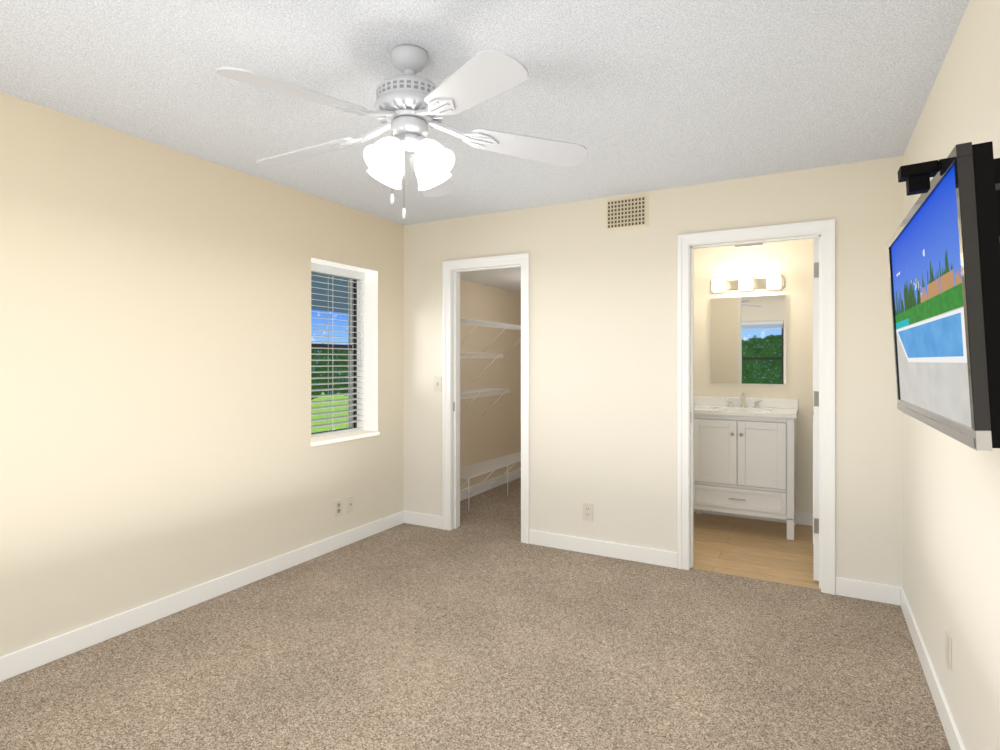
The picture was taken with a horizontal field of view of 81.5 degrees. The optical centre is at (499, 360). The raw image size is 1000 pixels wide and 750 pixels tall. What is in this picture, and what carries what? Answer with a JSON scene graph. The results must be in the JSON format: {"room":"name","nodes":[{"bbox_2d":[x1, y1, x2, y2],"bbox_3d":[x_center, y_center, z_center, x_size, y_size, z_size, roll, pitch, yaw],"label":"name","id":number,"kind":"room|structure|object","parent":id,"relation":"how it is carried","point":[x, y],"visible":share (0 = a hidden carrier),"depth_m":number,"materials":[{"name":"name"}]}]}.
{"room":"empty bedroom","nodes":[
{"label":"empty bedroom","id":0,"kind":"room"},
{"bbox_2d":[0,93,520,656],"bbox_3d":[-1.364,0.106,4.013,0.312,2.440,6.890,0,0,29],"label":"wall","id":1,"kind":"structure","parent":0,"point":[155,372],"depth_m":3.03,"materials":[{"name":"beige paint"}]},
{"bbox_2d":[0,510,403,681],"bbox_3d":[-1.800,1.276,2.889,0.017,0.100,4.260,0,0,29],"label":"baseboard","id":2,"kind":"structure","parent":1,"relation":"attached to","point":[18,662],"depth_m":3.02,"materials":[{"name":"white wood"}]},
{"bbox_2d":[334,499,341,516],"bbox_3d":[-1.143,1.041,4.108,0.010,0.116,0.072,0,0,29],"label":"outlet","id":3,"kind":"object","parent":1,"relation":"attached to","point":[337,508],"visible":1,"depth_m":4.10,"materials":[{"name":"beige plastic"}]},
{"bbox_2d":[311,258,379,445],"bbox_3d":[-1.220,-0.064,4.250,0.298,1.269,0.687,0,0,29],"label":"window","id":4,"kind":"structure","parent":1,"relation":"in","point":[318,303],"depth_m":4.47,"materials":[{"name":"white metal"}]},
{"bbox_2d":[311,262,364,437],"bbox_3d":[-1.244,-0.075,4.263,0.070,1.230,0.663,0,0,29],"label":"window blinds","id":5,"kind":"object","parent":4,"relation":"attached to","point":[336,272],"visible":0.67,"depth_m":4.31,"materials":[{"name":"white plastic"}]},
{"bbox_2d":[347,495,353,512],"bbox_3d":[-1.083,1.041,4.212,0.016,0.116,0.072,0,0,29],"label":"outlet","id":6,"kind":"object","parent":1,"relation":"attached to","point":[350,503],"visible":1,"depth_m":4.21,"materials":[{"name":"beige plastic"}]},
{"bbox_2d":[460,468,520,500],"bbox_3d":[-0.172,1.276,5.863,0.017,0.100,2.260,0,0,29],"label":"baseboard","id":7,"kind":"structure","parent":1,"relation":"attached to","point":[486,485],"depth_m":5.95,"materials":[{"name":"white wood"}]},
{"bbox_2d":[0,477,950,749],"bbox_3d":[0.173,1.356,3.178,3.810,0.060,6.890,0,0,29],"label":"floor","id":8,"kind":"structure","parent":0,"point":[404,636],"depth_m":2.53,"materials":[{"name":"beige carpet"}]},
{"bbox_2d":[0,0,969,224],"bbox_3d":[-0.398,-1.164,2.128,3.810,0.100,4.500,0,0,29],"label":"ceiling","id":9,"kind":"structure","parent":0,"point":[634,96],"depth_m":2.30,"materials":[{"name":"white paint"}]},
{"bbox_2d":[216,44,586,218],"bbox_3d":[-0.369,-0.806,2.098,1.286,0.613,1.299,0,0,29],"label":"ceiling fan","id":10,"kind":"object","parent":9,"relation":"hanging from","point":[411,107],"visible":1,"depth_m":2.04,"materials":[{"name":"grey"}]},
{"bbox_2d":[460,267,520,292],"bbox_3d":[0.508,-0.994,5.556,2.130,0.440,2.390,0,0,29],"label":"ceiling","id":11,"kind":"structure","parent":0,"point":[508,279],"depth_m":5.44,"materials":[{"name":"white paint"}]},
{"bbox_2d":[404,156,902,586],"bbox_3d":[0.727,0.106,4.009,3.390,2.440,0.120,0,0,29],"label":"wall","id":12,"kind":"structure","parent":0,"point":[603,372],"depth_m":3.84,"materials":[{"name":"beige paint"}]},
{"bbox_2d":[404,510,441,528],"bbox_3d":[-0.609,1.276,4.659,0.363,0.100,0.014,0,0,29],"label":"baseboard","id":13,"kind":"structure","parent":12,"relation":"attached to","point":[428,520],"depth_m":4.65,"materials":[{"name":"white wood"}]},
{"bbox_2d":[434,377,441,390],"bbox_3d":[-0.496,0.183,4.595,0.072,0.116,0.018,0,0,29],"label":"light switch","id":14,"kind":"object","parent":12,"relation":"attached to","point":[437,383],"visible":1,"depth_m":4.59,"materials":[{"name":"beige plastic"}]},
{"bbox_2d":[442,253,529,543],"bbox_3d":[-0.087,0.271,4.447,0.751,2.110,0.149,0,0,29],"label":"door frame","id":15,"kind":"structure","parent":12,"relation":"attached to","point":[452,270],"depth_m":4.54,"materials":[{"name":"white wood"}]},
{"bbox_2d":[583,503,592,520],"bbox_3d":[0.607,1.041,4.005,0.072,0.116,0.018,0,0,29],"label":"outlet","id":16,"kind":"object","parent":12,"relation":"attached to","point":[587,511],"visible":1,"depth_m":4.00,"materials":[{"name":"beige plastic"}]},
{"bbox_2d":[529,530,677,567],"bbox_3d":[0.675,1.276,3.961,1.050,0.100,0.014,0,0,29],"label":"baseboard","id":17,"kind":"structure","parent":12,"relation":"attached to","point":[584,545],"depth_m":3.93,"materials":[{"name":"white wood"}]},
{"bbox_2d":[605,194,647,231],"bbox_3d":[0.842,-0.989,3.874,0.293,0.220,0.008,0,0,29],"label":"air vent","id":18,"kind":"object","parent":12,"relation":"attached to","point":[626,212],"visible":1,"depth_m":3.87,"materials":[{"name":"beige metal"}]},
{"bbox_2d":[678,219,834,594],"bbox_3d":[1.551,0.261,3.558,0.870,2.130,0.149,0,0,29],"label":"door frame","id":19,"kind":"structure","parent":12,"relation":"attached to","point":[823,231],"depth_m":3.45,"materials":[{"name":"white wood"}]},
{"bbox_2d":[813,239,818,580],"bbox_3d":[2.082,0.293,3.770,0.087,2.042,0.737,0,0,29],"label":"door","id":20,"kind":"structure","parent":12,"relation":"in","point":[815,409],"depth_m":3.47,"materials":[{"name":"white wood"}]},
{"bbox_2d":[835,577,895,604],"bbox_3d":[2.031,1.276,3.224,0.288,0.100,0.014,0,0,29],"label":"baseboard","id":21,"kind":"structure","parent":12,"relation":"attached to","point":[865,590],"depth_m":3.22,"materials":[{"name":"white wood"}]},
{"bbox_2d":[691,512,820,589],"bbox_3d":[2.000,1.358,4.186,1.561,0.056,1.575,0,0,29],"label":"floor","id":22,"kind":"structure","parent":0,"point":[753,548],"depth_m":4.09,"materials":[{"name":"brown wood"}]},
{"bbox_2d":[694,392,797,539],"bbox_3d":[1.937,0.793,4.666,0.810,1.065,0.548,0,0,29],"label":"bathroom vanity","id":23,"kind":"object","parent":22,"relation":"on","point":[744,456],"visible":0.88,"depth_m":4.45,"materials":[{"name":"white wood"}]},
{"bbox_2d":[694,509,812,525],"bbox_3d":[2.118,1.276,4.873,1.090,0.100,0.014,0,0,29],"label":"baseboard","id":24,"kind":"structure","parent":22,"relation":"on","point":[802,518],"depth_m":4.77,"materials":[{"name":"white wood"}]},
{"bbox_2d":[694,238,818,512],"bbox_3d":[1.463,0.106,3.683,1.036,2.440,0.010,0,0,29],"label":"wall","id":25,"kind":"structure","parent":0,"point":[791,262],"depth_m":3.52,"materials":[{"name":"beige paint"}]},
{"bbox_2d":[710,275,783,292],"bbox_3d":[2.054,-0.644,4.846,0.575,0.120,0.120,0,0,29],"label":"vanity light bar","id":26,"kind":"object","parent":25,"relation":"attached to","point":[747,284],"visible":1,"depth_m":4.83,"materials":[{"name":"white glass"}]},
{"bbox_2d":[710,294,785,384],"bbox_3d":[2.082,-0.175,4.887,0.593,0.737,0.022,0,0,29],"label":"bathroom mirror","id":27,"kind":"object","parent":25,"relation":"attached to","point":[747,339],"visible":1,"depth_m":4.87,"materials":[{"name":"white mirror"}]},
{"bbox_2d":[733,243,763,247],"bbox_3d":[2.096,-0.992,4.886,0.240,0.055,0.011,0,0,29],"label":"air vent","id":28,"kind":"object","parent":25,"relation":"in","point":[748,245],"visible":0.33,"depth_m":4.88,"materials":[{"name":"white metal"}]},
{"bbox_2d":[903,0,999,749],"bbox_3d":[1.579,0.106,1.902,0.120,2.440,5.990,0,0,29],"label":"wall","id":29,"kind":"structure","parent":0,"point":[951,535],"depth_m":1.91,"materials":[{"name":"beige paint"}]},
{"bbox_2d":[896,586,965,749],"bbox_3d":[1.163,1.276,1.280,0.017,0.100,4.260,0,0,29],"label":"baseboard","id":30,"kind":"structure","parent":29,"relation":"attached to","point":[953,736],"depth_m":2.30,"materials":[{"name":"white wood"}]},
{"bbox_2d":[888,141,999,450],"bbox_3d":[1.067,-0.117,1.372,0.273,0.537,0.930,0,0,29],"label":"wall-mounted tv","id":31,"kind":"object","parent":29,"relation":"attached to","point":[944,254],"visible":1,"depth_m":1.11,"materials":[{"name":"black"}]},
{"bbox_2d":[946,630,951,670],"bbox_3d":[1.593,1.026,2.059,0.006,0.116,0.072,0,0,29],"label":"outlet","id":32,"kind":"object","parent":29,"relation":"attached to","point":[948,650],"visible":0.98,"depth_m":2.05,"materials":[{"name":"beige plastic"}]}
]}

